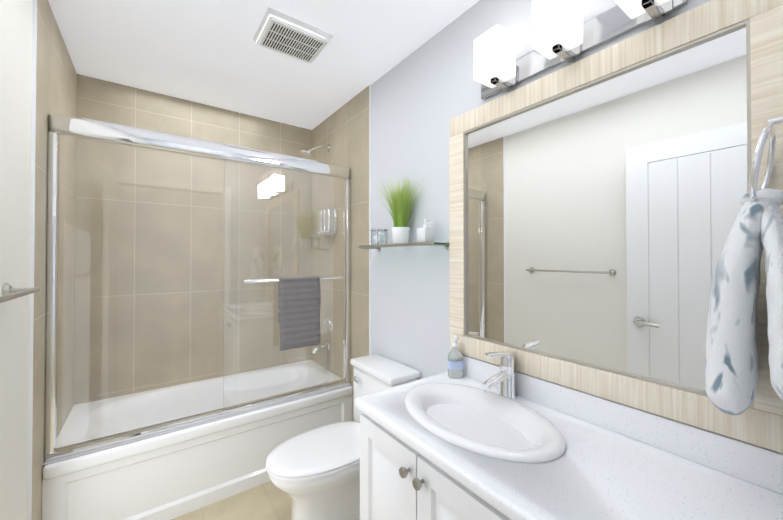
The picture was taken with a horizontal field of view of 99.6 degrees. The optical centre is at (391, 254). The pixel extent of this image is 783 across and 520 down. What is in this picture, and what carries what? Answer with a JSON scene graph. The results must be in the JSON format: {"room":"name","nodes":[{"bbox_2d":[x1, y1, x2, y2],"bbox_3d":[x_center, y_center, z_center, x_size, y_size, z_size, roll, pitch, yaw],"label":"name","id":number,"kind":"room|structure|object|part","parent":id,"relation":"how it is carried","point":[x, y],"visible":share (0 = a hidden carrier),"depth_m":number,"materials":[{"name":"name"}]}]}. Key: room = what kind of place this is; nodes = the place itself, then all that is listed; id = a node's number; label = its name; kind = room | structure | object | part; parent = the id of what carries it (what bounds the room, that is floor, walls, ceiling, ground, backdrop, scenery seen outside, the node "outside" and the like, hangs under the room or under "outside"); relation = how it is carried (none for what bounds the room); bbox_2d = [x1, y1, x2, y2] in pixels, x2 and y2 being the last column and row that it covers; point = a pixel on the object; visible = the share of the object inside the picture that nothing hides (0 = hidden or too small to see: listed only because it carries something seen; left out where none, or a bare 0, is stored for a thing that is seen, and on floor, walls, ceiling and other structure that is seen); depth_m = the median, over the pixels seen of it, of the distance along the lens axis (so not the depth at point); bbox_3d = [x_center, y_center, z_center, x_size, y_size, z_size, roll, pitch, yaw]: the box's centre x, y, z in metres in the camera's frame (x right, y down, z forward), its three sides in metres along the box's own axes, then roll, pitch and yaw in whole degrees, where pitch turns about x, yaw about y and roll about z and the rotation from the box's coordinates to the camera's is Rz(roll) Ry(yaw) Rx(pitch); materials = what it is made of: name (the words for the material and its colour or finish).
{"room":"bathroom","nodes":[
{"label":"bathroom","id":0,"kind":"room"},
{"bbox_2d":[0,0,32,519],"bbox_3d":[-1.152,0.112,0.863,0.100,2.440,2.946,0,-1,-36],"label":"wall","id":1,"kind":"structure","parent":0,"point":[15,86],"depth_m":1.13,"materials":[{"name":"white paint"}]},
{"bbox_2d":[0,283,40,302],"bbox_3d":[-1.017,0.114,0.830,0.078,0.048,0.658,0,-1,-36],"label":"towel rail","id":2,"kind":"object","parent":1,"relation":"attached to","point":[10,292],"visible":1,"depth_m":1.03,"materials":[{"name":"grey metal"}]},
{"bbox_2d":[27,0,36,519],"bbox_3d":[-1.383,0.116,1.272,0.011,2.440,0.006,0,-1,-36],"label":"trim","id":3,"kind":"structure","parent":1,"relation":"attached to","point":[31,279],"depth_m":1.27,"materials":[{"name":"white paint"}]},
{"bbox_2d":[45,132,58,454],"bbox_3d":[-1.506,0.168,1.469,0.028,1.409,0.056,0,-1,-36],"label":"door jamb","id":4,"kind":"object","parent":1,"relation":"attached to","point":[52,298],"visible":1,"depth_m":1.45,"materials":[{"name":"silver metal"}]},
{"bbox_2d":[31,0,76,519],"bbox_3d":[-1.650,0.120,1.635,0.008,2.440,0.895,0,-1,-36],"label":"wall tile","id":5,"kind":"structure","parent":1,"relation":"attached to","point":[56,82],"depth_m":1.39,"materials":[{"name":"beige tile"}]},
{"bbox_2d":[171,481,290,519],"bbox_3d":[-0.113,1.355,0.650,3.000,0.050,4.496,0,-1,-36],"label":"floor","id":6,"kind":"structure","parent":0,"point":[269,500],"depth_m":1.75,"materials":[{"name":"tile"}]},
{"bbox_2d":[42,384,352,519],"bbox_3d":[-1.085,1.126,2.133,1.502,0.438,0.741,0,-1,-36],"label":"bathtub","id":7,"kind":"object","parent":6,"relation":"on","point":[172,473],"visible":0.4,"depth_m":1.71,"materials":[{"name":"white ceramic"}]},
{"bbox_2d":[45,380,349,460],"bbox_3d":[-0.910,0.890,1.897,1.502,0.027,0.062,0,-1,-36],"label":"door track","id":8,"kind":"object","parent":7,"relation":"on","point":[108,440],"visible":0.73,"depth_m":1.70,"materials":[{"name":"silver metal"}]},
{"bbox_2d":[266,354,419,519],"bbox_3d":[-0.257,0.974,1.673,0.721,0.732,0.410,0,-1,-36],"label":"toilet","id":9,"kind":"object","parent":6,"relation":"on","point":[313,474],"visible":0.71,"depth_m":1.55,"materials":[{"name":"white ceramic"}]},
{"bbox_3d":[-0.323,0.962,1.624,0.557,0.017,0.376,0,-1,-36],"label":"seat","id":10,"kind":"part","parent":9,"relation":"part of","materials":[{"name":"white ceramic"}]},
{"bbox_3d":[-0.323,0.941,1.624,0.553,0.022,0.372,0,-1,-36],"label":"lid","id":11,"kind":"part","parent":9,"relation":"part of","materials":[{"name":"white ceramic"}]},
{"bbox_3d":[-0.045,0.628,1.831,0.197,0.036,0.410,0,-1,-36],"label":"tank lid","id":12,"kind":"part","parent":9,"relation":"part of","materials":[{"name":"white ceramic"}]},
{"bbox_3d":[-0.041,0.810,1.832,0.185,0.326,0.390,0,-1,-36],"label":"tank","id":13,"kind":"part","parent":9,"relation":"part of","materials":[{"name":"white ceramic"}]},
{"bbox_2d":[355,351,782,519],"bbox_3d":[0.374,0.842,0.956,0.554,0.982,1.063,0,-1,-36],"label":"bathroom vanity","id":14,"kind":"object","parent":6,"relation":"on","point":[484,440],"visible":1,"depth_m":0.89,"materials":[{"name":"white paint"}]},
{"bbox_3d":[-0.015,0.902,1.089,0.018,0.635,0.315,0,-1,-36],"label":"door","id":15,"kind":"part","parent":14,"relation":"part of","materials":[{"name":"white paint"}]},
{"bbox_3d":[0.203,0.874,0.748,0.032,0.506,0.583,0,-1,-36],"label":"knob","id":16,"kind":"part","parent":14,"relation":"part of","materials":[{"name":"silver metal"}]},
{"bbox_2d":[447,335,463,377],"bbox_3d":[0.281,0.446,1.450,0.068,0.182,0.060,0,-1,-36],"label":"soap bottle","id":17,"kind":"object","parent":14,"relation":"on","point":[455,363],"visible":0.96,"depth_m":1.43,"materials":[{"name":"white"}]},
{"bbox_3d":[0.174,0.899,0.830,0.018,0.635,0.314,0,-1,-36],"label":"door","id":18,"kind":"part","parent":14,"relation":"part of","materials":[{"name":"white paint"}]},
{"bbox_2d":[404,383,565,462],"bbox_3d":[0.274,0.594,1.098,0.380,0.153,0.570,0,-1,-36],"label":"sink","id":19,"kind":"object","parent":14,"relation":"in","point":[480,426],"depth_m":1.07,"materials":[{"name":"white ceramic"}]},
{"bbox_2d":[480,351,516,399],"bbox_3d":[0.396,0.445,1.214,0.181,0.182,0.062,0,-1,-36],"label":"faucet","id":20,"kind":"object","parent":14,"relation":"on","point":[507,376],"depth_m":1.22,"materials":[{"name":"silver metal"}]},
{"bbox_2d":[48,0,478,129],"bbox_3d":[-0.113,-1.135,0.675,3.000,0.050,4.496,0,-1,-36],"label":"ceiling","id":21,"kind":"structure","parent":0,"point":[210,52],"depth_m":1.76,"materials":[{"name":"white paint"}]},
{"bbox_2d":[253,7,332,63],"bbox_3d":[-0.499,-1.082,1.677,0.320,0.034,0.270,0,-1,-36],"label":"ceiling vent","id":22,"kind":"object","parent":21,"relation":"in","point":[282,33],"visible":1,"depth_m":1.63,"materials":[{"name":"white plastic"}]},
{"bbox_2d":[371,0,710,379],"bbox_3d":[0.156,0.122,1.819,0.100,2.440,2.946,0,-1,-36],"label":"wall","id":23,"kind":"structure","parent":0,"point":[424,94],"depth_m":1.71,"materials":[{"name":"white paint"}]},
{"bbox_2d":[49,112,349,448],"bbox_3d":[-0.911,0.125,1.905,1.502,1.499,0.068,0,-1,-36],"label":"shower door","id":24,"kind":"object","parent":23,"relation":"attached to","point":[168,244],"visible":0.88,"depth_m":1.76,"materials":[{"name":"clear glass"}]},
{"bbox_2d":[244,276,344,283],"bbox_3d":[-0.590,0.159,2.085,0.641,0.028,0.055,0,-1,-36],"label":"door towel bar","id":25,"kind":"object","parent":24,"relation":"attached to","point":[248,281],"visible":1,"depth_m":1.97,"materials":[{"name":"silver metal"}]},
{"bbox_2d":[278,276,320,350],"bbox_3d":[-0.573,0.360,2.072,0.260,0.440,0.045,0,-1,-36],"label":"towel","id":26,"kind":"object","parent":25,"relation":"hanging from","point":[299,301],"visible":0.96,"depth_m":2.05,"materials":[{"name":"grey fabric"}]},
{"bbox_2d":[312,86,368,421],"bbox_3d":[-0.416,0.129,2.509,0.008,2.440,0.942,0,-1,-36],"label":"wall tile","id":27,"kind":"structure","parent":23,"relation":"attached to","point":[343,131],"depth_m":2.27,"materials":[{"name":"beige tile"}]},
{"bbox_2d":[299,144,330,159],"bbox_3d":[-0.589,-0.791,2.544,0.240,0.156,0.128,0,-1,-36],"label":"shower head","id":28,"kind":"object","parent":27,"relation":"attached to","point":[305,154],"visible":0.96,"depth_m":2.51},
{"bbox_2d":[346,179,349,379],"bbox_3d":[-0.316,0.176,2.340,0.028,1.409,0.056,0,-1,-36],"label":"door jamb","id":29,"kind":"object","parent":23,"relation":"attached to","point":[347,279],"visible":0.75,"depth_m":2.32,"materials":[{"name":"silver metal"}]},
{"bbox_2d":[369,84,370,354],"bbox_3d":[-0.137,0.125,2.125,0.011,2.440,0.006,0,-1,-36],"label":"trim","id":30,"kind":"structure","parent":23,"relation":"attached to","point":[369,219],"depth_m":2.13,"materials":[{"name":"white paint"}]},
{"bbox_2d":[358,241,448,250],"bbox_3d":[0.043,-0.039,1.778,0.130,0.036,0.658,0,-1,-36],"label":"glass shelf","id":31,"kind":"object","parent":23,"relation":"attached to","point":[378,247],"visible":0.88,"depth_m":1.65,"materials":[{"name":"clear glass"}]},
{"bbox_2d":[371,228,387,244],"bbox_3d":[-0.071,-0.098,1.925,0.074,0.096,0.074,0,-1,-36],"label":"jar","id":32,"kind":"object","parent":31,"relation":"on","point":[378,235],"visible":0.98,"depth_m":1.90,"materials":[{"name":"glass"}]},
{"bbox_3d":[-0.071,-0.141,1.925,0.074,0.012,0.074,0,-1,-36],"label":"lid","id":33,"kind":"part","parent":32,"relation":"part of","materials":[{"name":"plastic"}]},
{"bbox_2d":[370,176,428,243],"bbox_3d":[-0.009,-0.229,1.752,0.234,0.354,0.413,0,-1,-36],"label":"potted plant","id":34,"kind":"object","parent":31,"relation":"on","point":[400,207],"visible":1,"depth_m":1.73,"materials":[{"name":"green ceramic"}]},
{"bbox_2d":[417,219,433,241],"bbox_3d":[0.165,-0.112,1.602,0.060,0.117,0.060,0,-1,-36],"label":"lotion bottle","id":35,"kind":"object","parent":31,"relation":"on","point":[425,232],"visible":0.83,"depth_m":1.58,"materials":[{"name":"white ceramic"}]},
{"bbox_2d":[474,0,687,99],"bbox_3d":[0.522,-0.726,1.097,0.170,0.170,0.666,0,-1,-36],"label":"sconce","id":36,"kind":"object","parent":23,"relation":"attached to","point":[562,32],"visible":1,"depth_m":1.04,"materials":[{"name":"white glass"}]},
{"bbox_3d":[0.385,-0.732,1.236,0.112,0.155,0.112,0,-1,-36],"label":"lamp shade","id":37,"kind":"part","parent":36,"relation":"part of","materials":[{"name":"white glass"}]},
{"bbox_3d":[0.419,-0.681,1.260,0.108,0.085,0.060,0,-1,-36],"label":"arm","id":38,"kind":"part","parent":36,"relation":"part of"},
{"bbox_3d":[0.523,-0.734,1.046,0.112,0.155,0.112,0,-1,-36],"label":"lamp shade","id":39,"kind":"part","parent":36,"relation":"part of","materials":[{"name":"white glass"}]},
{"bbox_3d":[0.558,-0.683,1.071,0.108,0.085,0.060,0,-1,-36],"label":"arm","id":40,"kind":"part","parent":36,"relation":"part of"},
{"bbox_3d":[0.662,-0.736,0.856,0.112,0.155,0.112,0,-1,-36],"label":"lamp shade","id":41,"kind":"part","parent":36,"relation":"part of","materials":[{"name":"white glass"}]},
{"bbox_3d":[0.697,-0.685,0.881,0.108,0.085,0.060,0,-1,-36],"label":"arm","id":42,"kind":"part","parent":36,"relation":"part of"},
{"bbox_2d":[449,0,782,452],"bbox_3d":[0.587,-0.094,1.123,0.027,1.073,1.040,0,-1,-36],"label":"mirror","id":43,"kind":"object","parent":23,"relation":"attached to","point":[595,206],"visible":0.81,"depth_m":0.98,"materials":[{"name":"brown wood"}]},
{"bbox_2d":[467,26,747,391],"bbox_3d":[0.588,-0.094,1.124,0.002,0.903,0.870,0,-1,-36],"label":"mirror glass","id":44,"kind":"object","parent":43,"relation":"on","point":[603,207],"depth_m":1.00,"materials":[{"name":"silver mirror"}]},
{"bbox_2d":[449,351,782,494],"bbox_3d":[0.590,0.491,1.118,0.020,0.088,1.063,0,-1,-36],"label":"backsplash","id":45,"kind":"structure","parent":23,"relation":"attached to","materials":[{"name":"white stone"}]},
{"bbox_3d":[-1.338,0.128,2.489,1.720,2.440,0.100,0,-1,-36],"label":"wall","id":46,"kind":"structure","parent":0,"visible":0},
{"bbox_2d":[73,74,311,457],"bbox_3d":[-1.306,0.128,2.446,1.520,2.440,0.008,0,-1,-36],"label":"wall tile","id":47,"kind":"structure","parent":46,"relation":"attached to","point":[106,101],"depth_m":2.33,"materials":[{"name":"beige tile"}]},
{"bbox_3d":[0.760,0.109,0.511,0.470,2.440,0.120,0,-1,-36],"label":"wall","id":48,"kind":"structure","parent":0,"visible":0},
{"bbox_2d":[705,116,782,414],"bbox_3d":[0.768,0.025,0.693,0.174,0.640,0.161,0,-1,-36],"label":"towel","id":49,"kind":"object","parent":48,"relation":"attached to","point":[731,361],"visible":1,"depth_m":0.67,"materials":[{"name":"white fabric"}]}
]}

